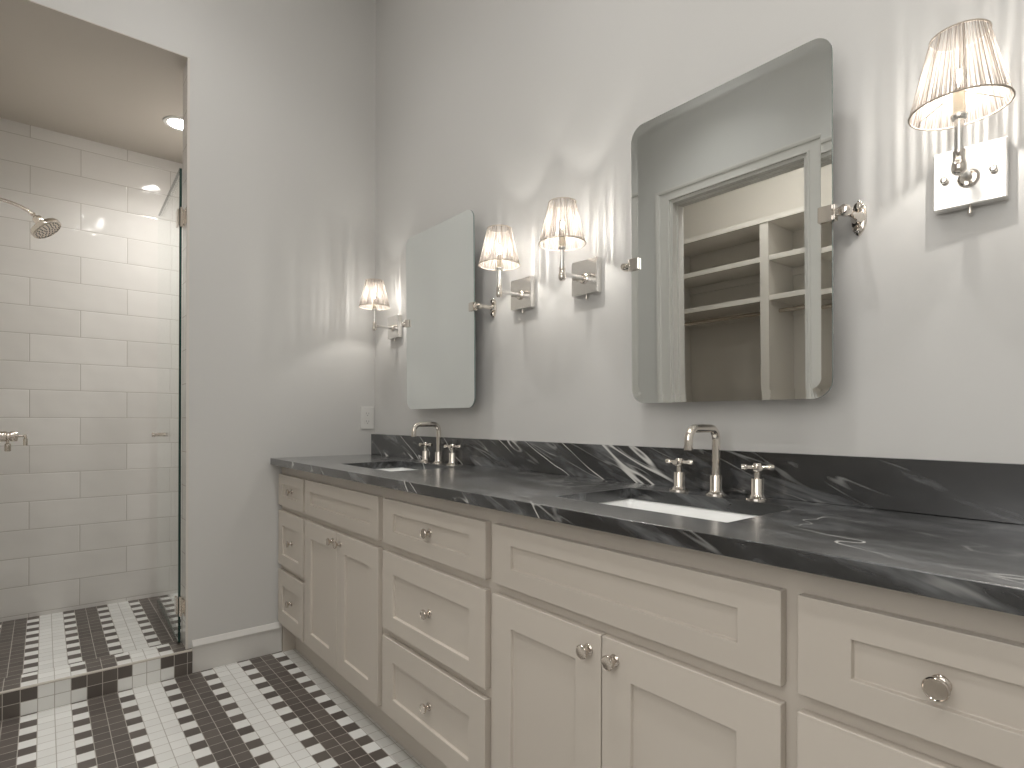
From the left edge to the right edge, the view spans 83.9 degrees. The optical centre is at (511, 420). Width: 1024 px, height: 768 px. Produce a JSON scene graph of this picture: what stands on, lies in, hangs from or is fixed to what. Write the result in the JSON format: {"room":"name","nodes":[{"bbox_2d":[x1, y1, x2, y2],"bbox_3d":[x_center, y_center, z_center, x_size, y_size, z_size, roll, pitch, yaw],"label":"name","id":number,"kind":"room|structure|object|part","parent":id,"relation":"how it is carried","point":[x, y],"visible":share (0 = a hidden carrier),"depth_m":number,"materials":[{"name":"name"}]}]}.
{"room":"bathroom","nodes":[
{"label":"bathroom","id":0,"kind":"room"},
{"bbox_2d":[0,593,180,678],"bbox_3d":[-1.998,1.093,2.802,1.020,0.090,1.055,0,0,-39],"label":"floor","id":1,"kind":"structure","parent":0,"point":[43,642],"depth_m":2.78,"materials":[{"name":"tile"}]},
{"bbox_2d":[0,118,182,621],"bbox_3d":[-2.360,-0.253,3.248,1.220,2.781,0.100,0,0,-39],"label":"wall","id":2,"kind":"structure","parent":0,"point":[89,309],"depth_m":3.17,"materials":[{"name":"tile"}]},
{"bbox_2d":[0,8,182,163],"bbox_3d":[-1.987,-1.603,2.800,1.020,0.080,1.060,0,0,-39],"label":"ceiling","id":3,"kind":"structure","parent":0,"point":[52,78],"depth_m":2.69,"materials":[{"name":"beige paint"}]},
{"bbox_2d":[163,116,182,130],"bbox_3d":[-1.748,-1.559,2.998,0.156,0.006,0.156,0,0,-39],"label":"recessed light","id":4,"kind":"object","parent":3,"relation":"in","point":[174,122],"visible":0.59,"depth_m":2.98,"materials":[{"name":"white plastic"}]},
{"bbox_2d":[31,0,375,648],"bbox_3d":[-1.648,-0.635,2.321,2.300,3.450,0.115,0,0,-39],"label":"wall","id":5,"kind":"structure","parent":0,"point":[283,92],"depth_m":2.66,"materials":[{"name":"grey paint"}]},
{"bbox_2d":[0,0,189,69],"bbox_3d":[-1.710,-1.564,2.268,0.732,0.004,0.115,0,0,-39],"label":"trim","id":6,"kind":"structure","parent":5,"relation":"attached to","point":[28,8],"depth_m":2.29,"materials":[{"name":"beige paint"}]},
{"bbox_2d":[0,651,191,720],"bbox_3d":[-1.716,1.039,2.261,0.767,0.100,0.139,0,0,-39],"label":"shower curb","id":7,"kind":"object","parent":5,"relation":"attached to","point":[18,703],"depth_m":2.23,"materials":[{"name":"tile"}]},
{"bbox_2d":[0,641,191,691],"bbox_3d":[-1.718,0.987,2.264,0.767,0.004,0.131,0,0,-39],"label":"trim","id":8,"kind":"structure","parent":5,"relation":"attached to","point":[18,681],"depth_m":2.28,"materials":[{"name":"tile"}]},
{"bbox_2d":[0,649,192,694],"bbox_3d":[-1.675,0.990,2.211,0.767,0.011,0.011,0,0,-39],"label":"trim","id":9,"kind":"structure","parent":5,"relation":"attached to","point":[189,650],"depth_m":2.23,"materials":[{"name":"beige tile"}]},
{"bbox_2d":[152,168,186,641],"bbox_3d":[-1.668,-0.049,2.767,0.072,2.113,0.803,0,0,-38],"label":"shower door","id":10,"kind":"structure","parent":5,"relation":"attached to","point":[181,214],"depth_m":2.50,"materials":[{"name":"clear glass"}]},
{"bbox_3d":[-1.879,0.077,3.036,0.072,0.023,0.023,0,0,-38],"label":"handle","id":11,"kind":"part","parent":10,"relation":"part of","materials":[{"name":"silver metal"}]},
{"bbox_3d":[-1.431,0.814,2.482,0.010,0.070,0.058,0,0,-38],"label":"wall plate","id":12,"kind":"part","parent":10,"relation":"part of","materials":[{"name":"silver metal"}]},
{"bbox_3d":[-1.425,-0.889,2.482,0.010,0.070,0.058,0,0,-38],"label":"wall plate","id":13,"kind":"part","parent":10,"relation":"part of","materials":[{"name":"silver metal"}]},
{"bbox_2d":[181,62,186,646],"bbox_3d":[-1.436,-0.287,2.501,0.006,2.548,0.114,0,0,-39],"label":"trim","id":14,"kind":"structure","parent":5,"relation":"attached to","point":[184,197],"depth_m":2.50,"materials":[{"name":"tile"}]},
{"bbox_2d":[185,58,189,648],"bbox_3d":[-1.399,-0.287,2.455,0.009,2.548,0.005,0,0,-39],"label":"trim","id":15,"kind":"structure","parent":5,"relation":"attached to","point":[188,59],"depth_m":2.45,"materials":[{"name":"silver metal"}]},
{"bbox_2d":[192,622,281,672],"bbox_3d":[-1.236,1.022,2.577,0.374,0.137,0.020,0,0,-39],"label":"baseboard","id":16,"kind":"structure","parent":5,"relation":"attached to","point":[214,651],"depth_m":2.57,"materials":[{"name":"grey paint"}]},
{"bbox_2d":[361,407,373,428],"bbox_3d":[-0.757,-0.012,2.976,0.072,0.116,0.008,0,0,-39],"label":"wall outlet","id":17,"kind":"object","parent":5,"relation":"attached to","point":[367,413],"visible":1,"depth_m":2.97,"materials":[{"name":"white plastic"}]},
{"bbox_2d":[364,411,370,416],"bbox_3d":[-0.755,-0.033,2.974,0.033,0.029,0.002,0,0,-39],"label":"socket","id":18,"kind":"object","parent":17,"relation":"attached to","point":[366,413],"depth_m":2.97,"materials":[{"name":"grey plastic"}]},
{"bbox_2d":[364,419,370,424],"bbox_3d":[-0.755,0.008,2.974,0.033,0.029,0.002,0,0,-39],"label":"socket","id":19,"kind":"object","parent":17,"relation":"attached to","point":[366,421],"depth_m":2.97,"materials":[{"name":"grey plastic"}]},
{"bbox_2d":[0,649,424,767],"bbox_3d":[-0.393,1.119,0.695,2.420,0.050,4.000,0,0,-39],"label":"floor","id":20,"kind":"structure","parent":0,"point":[274,710],"depth_m":2.02,"materials":[{"name":"tile"}]},
{"bbox_2d":[278,467,1023,767],"bbox_3d":[-0.048,0.654,1.771,0.518,0.883,2.770,0,0,-39],"label":"vanity cabinet","id":21,"kind":"object","parent":20,"relation":"on","point":[473,636],"visible":1,"depth_m":1.12,"materials":[{"name":"beige paint"}]},
{"bbox_3d":[-1.001,0.826,2.553,0.024,0.029,0.029,0,0,-39],"label":"knob","id":22,"kind":"part","parent":21,"relation":"part of","materials":[{"name":"silver metal"}]},
{"bbox_3d":[-1.000,0.555,2.553,0.024,0.029,0.029,0,0,-39],"label":"knob","id":23,"kind":"part","parent":21,"relation":"part of","materials":[{"name":"silver metal"}]},
{"bbox_3d":[-0.999,0.323,2.553,0.024,0.029,0.029,0,0,-39],"label":"knob","id":24,"kind":"part","parent":21,"relation":"part of","materials":[{"name":"silver metal"}]},
{"bbox_3d":[-0.991,0.822,2.561,0.019,0.248,0.327,0,0,-39],"label":"drawer","id":25,"kind":"part","parent":21,"relation":"part of","materials":[{"name":"beige paint"}]},
{"bbox_3d":[-0.990,0.547,2.561,0.019,0.250,0.327,0,0,-39],"label":"drawer","id":26,"kind":"part","parent":21,"relation":"part of","materials":[{"name":"beige paint"}]},
{"bbox_3d":[-0.989,0.324,2.561,0.019,0.145,0.327,0,0,-39],"label":"drawer","id":27,"kind":"part","parent":21,"relation":"part of","materials":[{"name":"beige paint"}]},
{"bbox_3d":[-0.764,0.685,2.287,0.019,0.523,0.339,0,0,-39],"label":"door","id":28,"kind":"part","parent":21,"relation":"part of","materials":[{"name":"beige paint"}]},
{"bbox_3d":[-0.693,0.462,2.167,0.024,0.029,0.029,0,0,-39],"label":"knob","id":29,"kind":"part","parent":21,"relation":"part of","materials":[{"name":"silver metal"}]},
{"bbox_3d":[-0.649,0.462,2.115,0.024,0.029,0.029,0,0,-39],"label":"knob","id":30,"kind":"part","parent":21,"relation":"part of","materials":[{"name":"silver metal"}]},
{"bbox_3d":[-0.653,0.325,2.153,0.019,0.145,0.684,0,0,-39],"label":"false drawer","id":31,"kind":"part","parent":21,"relation":"part of","materials":[{"name":"beige paint"}]},
{"bbox_3d":[-0.546,0.686,2.021,0.019,0.523,0.342,0,0,-39],"label":"door","id":32,"kind":"part","parent":21,"relation":"part of","materials":[{"name":"beige paint"}]},
{"bbox_3d":[-0.249,0.828,1.639,0.024,0.029,0.029,0,0,-39],"label":"knob","id":33,"kind":"part","parent":21,"relation":"part of","materials":[{"name":"silver metal"}]},
{"bbox_3d":[-0.248,0.558,1.639,0.024,0.029,0.029,0,0,-39],"label":"knob","id":34,"kind":"part","parent":21,"relation":"part of","materials":[{"name":"silver metal"}]},
{"bbox_3d":[-0.247,0.326,1.639,0.024,0.029,0.029,0,0,-39],"label":"knob","id":35,"kind":"part","parent":21,"relation":"part of","materials":[{"name":"silver metal"}]},
{"bbox_3d":[-0.239,0.824,1.648,0.019,0.248,0.560,0,0,-39],"label":"drawer","id":36,"kind":"part","parent":21,"relation":"part of","materials":[{"name":"beige paint"}]},
{"bbox_3d":[-0.238,0.550,1.648,0.019,0.250,0.560,0,0,-39],"label":"drawer","id":37,"kind":"part","parent":21,"relation":"part of","materials":[{"name":"beige paint"}]},
{"bbox_3d":[-0.237,0.326,1.648,0.019,0.145,0.560,0,0,-39],"label":"drawer","id":38,"kind":"part","parent":21,"relation":"part of","materials":[{"name":"beige paint"}]},
{"bbox_3d":[0.070,0.688,1.272,0.019,0.523,0.354,0,0,-39],"label":"door","id":39,"kind":"part","parent":21,"relation":"part of","materials":[{"name":"beige paint"}]},
{"bbox_3d":[0.146,0.465,1.147,0.024,0.029,0.029,0,0,-39],"label":"knob","id":40,"kind":"part","parent":21,"relation":"part of","materials":[{"name":"silver metal"}]},
{"bbox_3d":[0.190,0.465,1.095,0.024,0.029,0.029,0,0,-39],"label":"knob","id":41,"kind":"part","parent":21,"relation":"part of","materials":[{"name":"silver metal"}]},
{"bbox_3d":[0.185,0.328,1.135,0.019,0.145,0.710,0,0,-39],"label":"false drawer","id":42,"kind":"part","parent":21,"relation":"part of","materials":[{"name":"beige paint"}]},
{"bbox_2d":[270,454,1023,615],"bbox_3d":[-0.046,0.196,1.764,0.528,0.030,2.784,0,0,-39],"label":"countertop","id":43,"kind":"structure","parent":21,"relation":"on","point":[977,563],"depth_m":0.98,"materials":[{"name":"black stone"}]},
{"bbox_2d":[378,467,416,470],"bbox_3d":[-0.457,0.285,2.263,0.334,0.150,0.492,0,0,-39],"label":"sink","id":44,"kind":"object","parent":43,"relation":"in","point":[401,468],"visible":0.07,"depth_m":2.50,"materials":[{"name":"white ceramic"}]},
{"bbox_2d":[411,422,460,464],"bbox_3d":[-0.345,0.093,2.358,0.165,0.173,0.278,0,0,-39],"label":"faucet","id":45,"kind":"object","parent":43,"relation":"on","point":[425,454],"visible":0.99,"depth_m":2.37,"materials":[{"name":"silver metal"}]},
{"bbox_3d":[-0.353,0.079,2.348,0.139,0.143,0.022,0,0,-39],"label":"spout","id":46,"kind":"part","parent":45,"relation":"part of","materials":[{"name":"silver metal"}]},
{"bbox_3d":[-0.374,0.137,2.467,0.052,0.085,0.052,0,0,-39],"label":"handle","id":47,"kind":"part","parent":45,"relation":"part of","materials":[{"name":"silver metal"}]},
{"bbox_3d":[-0.308,0.156,2.386,0.050,0.049,0.050,0,0,-39],"label":"spout","id":48,"kind":"part","parent":45,"relation":"part of","materials":[{"name":"silver metal"}]},
{"bbox_3d":[-0.241,0.138,2.305,0.052,0.085,0.052,0,0,-39],"label":"handle","id":49,"kind":"part","parent":45,"relation":"part of","materials":[{"name":"silver metal"}]},
{"bbox_2d":[601,499,755,522],"bbox_3d":[0.353,0.288,1.279,0.334,0.150,0.492,0,0,-39],"label":"sink","id":50,"kind":"object","parent":43,"relation":"in","point":[715,515],"visible":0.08,"depth_m":1.42,"materials":[{"name":"white ceramic"}]},
{"bbox_2d":[665,424,773,500],"bbox_3d":[0.465,0.096,1.373,0.165,0.173,0.278,0,0,-39],"label":"faucet","id":51,"kind":"object","parent":43,"relation":"on","point":[757,483],"visible":1,"depth_m":1.39,"materials":[{"name":"silver metal"}]},
{"bbox_3d":[0.435,0.140,1.483,0.052,0.085,0.052,0,0,-39],"label":"handle","id":52,"kind":"part","parent":51,"relation":"part of","materials":[{"name":"silver metal"}]},
{"bbox_3d":[0.456,0.081,1.364,0.139,0.143,0.022,0,0,-39],"label":"spout","id":53,"kind":"part","parent":51,"relation":"part of","materials":[{"name":"silver metal"}]},
{"bbox_3d":[0.502,0.158,1.402,0.050,0.049,0.050,0,0,-39],"label":"spout","id":54,"kind":"part","parent":51,"relation":"part of","materials":[{"name":"silver metal"}]},
{"bbox_3d":[0.569,0.141,1.321,0.052,0.085,0.052,0,0,-39],"label":"handle","id":55,"kind":"part","parent":51,"relation":"part of","materials":[{"name":"silver metal"}]},
{"bbox_3d":[0.297,0.689,0.997,0.019,0.523,0.354,0,0,-39],"label":"door","id":56,"kind":"part","parent":21,"relation":"part of","materials":[{"name":"beige paint"}]},
{"bbox_3d":[0.534,0.553,0.710,0.019,0.250,0.342,0,0,-39],"label":"drawer","id":57,"kind":"part","parent":21,"relation":"part of","materials":[{"name":"beige paint"}]},
{"bbox_3d":[0.535,0.329,0.710,0.019,0.145,0.342,0,0,-39],"label":"drawer","id":58,"kind":"part","parent":21,"relation":"part of","materials":[{"name":"beige paint"}]},
{"bbox_3d":[0.525,0.329,0.701,0.024,0.029,0.029,0,0,-39],"label":"knob","id":59,"kind":"part","parent":21,"relation":"part of","materials":[{"name":"silver metal"}]},
{"bbox_2d":[375,0,1023,463],"bbox_3d":[0.587,-0.628,1.509,0.120,3.450,4.020,0,0,-39],"label":"wall","id":60,"kind":"structure","parent":0,"point":[497,110],"depth_m":1.65,"materials":[{"name":"grey paint"}]},
{"bbox_2d":[359,278,401,340],"bbox_3d":[-0.645,-0.531,2.758,0.194,0.283,0.147,0,0,-39],"label":"wall sconce","id":61,"kind":"object","parent":60,"relation":"attached to","point":[379,298],"visible":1,"depth_m":2.74,"materials":[{"name":"white fabric"}]},
{"bbox_3d":[-0.662,-0.608,2.743,0.144,0.126,0.144,0,0,-39],"label":"lamp shade","id":62,"kind":"part","parent":61,"relation":"part of","materials":[{"name":"fabric"}]},
{"bbox_3d":[-0.663,-0.505,2.743,0.025,0.064,0.025,0,0,-39],"label":"stem","id":63,"kind":"part","parent":61,"relation":"part of","materials":[{"name":"silver metal"}]},
{"bbox_3d":[-0.628,-0.453,2.772,0.090,0.014,0.014,0,0,-39],"label":"arm","id":64,"kind":"part","parent":61,"relation":"part of","materials":[{"name":"silver metal"}]},
{"bbox_2d":[401,210,496,408],"bbox_3d":[-0.286,-0.432,2.402,0.092,0.766,0.601,0,0,-39],"label":"mirror","id":65,"kind":"object","parent":60,"relation":"attached to","point":[441,306],"visible":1,"depth_m":2.35,"materials":[{"name":"silver glass"}]},
{"bbox_3d":[-0.106,-0.435,2.179,0.085,0.028,0.028,0,0,-39],"label":"post","id":66,"kind":"part","parent":65,"relation":"part of","materials":[{"name":"silver metal"}]},
{"bbox_2d":[478,224,534,312],"bbox_3d":[-0.027,-0.529,2.007,0.194,0.283,0.147,0,0,-39],"label":"wall sconce","id":67,"kind":"object","parent":60,"relation":"attached to","point":[522,292],"visible":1,"depth_m":2.01,"materials":[{"name":"white fabric"}]},
{"bbox_3d":[-0.044,-0.606,1.992,0.144,0.126,0.144,0,0,-39],"label":"lamp shade","id":68,"kind":"part","parent":67,"relation":"part of","materials":[{"name":"fabric"}]},
{"bbox_3d":[-0.045,-0.503,1.992,0.025,0.064,0.025,0,0,-39],"label":"stem","id":69,"kind":"part","parent":67,"relation":"part of","materials":[{"name":"silver metal"}]},
{"bbox_2d":[497,254,501,266],"bbox_3d":[-0.044,-0.556,1.992,0.017,0.043,0.017,0,0,-39],"label":"bulb","id":70,"kind":"object","parent":67,"relation":"attached to","point":[499,262],"depth_m":1.98,"materials":[{"name":"beige"}]},
{"bbox_3d":[-0.010,-0.451,2.021,0.090,0.014,0.014,0,0,-39],"label":"arm","id":71,"kind":"part","parent":67,"relation":"part of","materials":[{"name":"silver metal"}]},
{"bbox_2d":[538,197,601,298],"bbox_3d":[0.172,-0.528,1.765,0.194,0.283,0.147,0,0,-39],"label":"wall sconce","id":72,"kind":"object","parent":60,"relation":"attached to","point":[586,275],"visible":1,"depth_m":1.77,"materials":[{"name":"white fabric"}]},
{"bbox_3d":[0.154,-0.502,1.750,0.025,0.064,0.025,0,0,-39],"label":"stem","id":73,"kind":"part","parent":72,"relation":"part of","materials":[{"name":"silver metal"}]},
{"bbox_2d":[559,232,564,245],"bbox_3d":[0.154,-0.556,1.750,0.017,0.043,0.017,0,0,-39],"label":"bulb","id":74,"kind":"object","parent":72,"relation":"attached to","point":[561,239],"depth_m":1.74,"materials":[{"name":"beige"}]},
{"bbox_3d":[0.155,-0.605,1.750,0.144,0.126,0.144,0,0,-39],"label":"lamp shade","id":75,"kind":"part","parent":72,"relation":"part of","materials":[{"name":"fabric"}]},
{"bbox_3d":[0.189,-0.450,1.779,0.090,0.014,0.014,0,0,-39],"label":"arm","id":76,"kind":"part","parent":72,"relation":"part of","materials":[{"name":"silver metal"}]},
{"bbox_2d":[371,434,1023,524],"bbox_3d":[0.151,0.128,1.925,0.020,0.106,2.784,0,0,-39],"label":"backsplash","id":77,"kind":"structure","parent":60,"relation":"attached to","point":[986,491],"depth_m":1.31,"materials":[{"name":"black stone"}]},
{"bbox_2d":[621,38,866,402],"bbox_3d":[0.528,-0.429,1.413,0.092,0.766,0.601,0,0,-39],"label":"mirror","id":78,"kind":"object","parent":60,"relation":"attached to","point":[733,210],"visible":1,"depth_m":1.34,"materials":[{"name":"silver glass"}]},
{"bbox_3d":[0.344,-0.434,1.632,0.085,0.028,0.028,0,0,-39],"label":"post","id":79,"kind":"part","parent":78,"relation":"part of","materials":[{"name":"silver metal"}]},
{"bbox_3d":[0.707,-0.432,1.190,0.085,0.028,0.028,0,0,-39],"label":"post","id":80,"kind":"part","parent":78,"relation":"part of","materials":[{"name":"silver metal"}]},
{"bbox_2d":[908,18,1015,214],"bbox_3d":[0.793,-0.526,1.004,0.194,0.283,0.147,0,0,-43],"label":"wall sconce","id":81,"kind":"object","parent":60,"relation":"attached to","point":[975,175],"visible":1,"depth_m":1.01,"materials":[{"name":"white fabric"}]},
{"bbox_3d":[0.776,-0.500,0.988,0.025,0.064,0.025,0,0,-43],"label":"stem","id":82,"kind":"part","parent":81,"relation":"part of","materials":[{"name":"silver metal"}]},
{"bbox_2d":[953,87,965,113],"bbox_3d":[0.776,-0.554,0.988,0.017,0.043,0.017,0,0,-43],"label":"bulb","id":83,"kind":"object","parent":81,"relation":"attached to","point":[959,98],"depth_m":0.98,"materials":[{"name":"beige"}]},
{"bbox_3d":[0.777,-0.603,0.988,0.144,0.126,0.144,0,0,-43],"label":"lamp shade","id":84,"kind":"part","parent":81,"relation":"part of","materials":[{"name":"fabric"}]},
{"bbox_3d":[0.809,-0.448,1.020,0.090,0.014,0.014,0,0,-43],"label":"arm","id":85,"kind":"part","parent":81,"relation":"part of","materials":[{"name":"silver metal"}]},
{"bbox_3d":[0.855,-0.392,1.063,0.008,0.015,0.008,0,0,-43],"label":"switch knob","id":86,"kind":"part","parent":81,"relation":"part of","materials":[{"name":"silver metal"}]},
{"bbox_3d":[-2.424,-0.254,2.445,0.100,2.781,1.060,0,0,-39],"label":"wall","id":87,"kind":"structure","parent":0,"visible":0},
{"bbox_2d":[0,431,27,450],"bbox_3d":[-2.275,0.075,2.510,0.213,0.127,0.120,0,0,-39],"label":"shower valve","id":88,"kind":"object","parent":87,"relation":"attached to","point":[4,435],"visible":1,"depth_m":2.53,"materials":[{"name":"silver metal"}]},
{"bbox_3d":[-2.245,0.115,2.535,0.023,0.048,0.022,0,0,-39],"label":"lever handle","id":89,"kind":"part","parent":88,"relation":"part of","materials":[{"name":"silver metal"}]},
{"bbox_3d":[-2.206,0.089,2.567,0.035,0.053,0.019,0,0,-39],"label":"lever handle","id":90,"kind":"part","parent":88,"relation":"part of","materials":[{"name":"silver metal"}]},
{"bbox_2d":[0,198,60,238],"bbox_3d":[-2.215,-0.915,2.534,0.330,0.170,0.126,0,0,-39],"label":"shower fixture","id":91,"kind":"object","parent":87,"relation":"attached to","point":[42,228],"visible":1,"depth_m":2.58,"materials":[{"name":"silver metal"}]},
{"bbox_3d":[-2.264,-0.959,2.517,0.229,0.053,0.015,0,0,-39],"label":"arm","id":92,"kind":"part","parent":91,"relation":"part of","materials":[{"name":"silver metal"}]}
]}

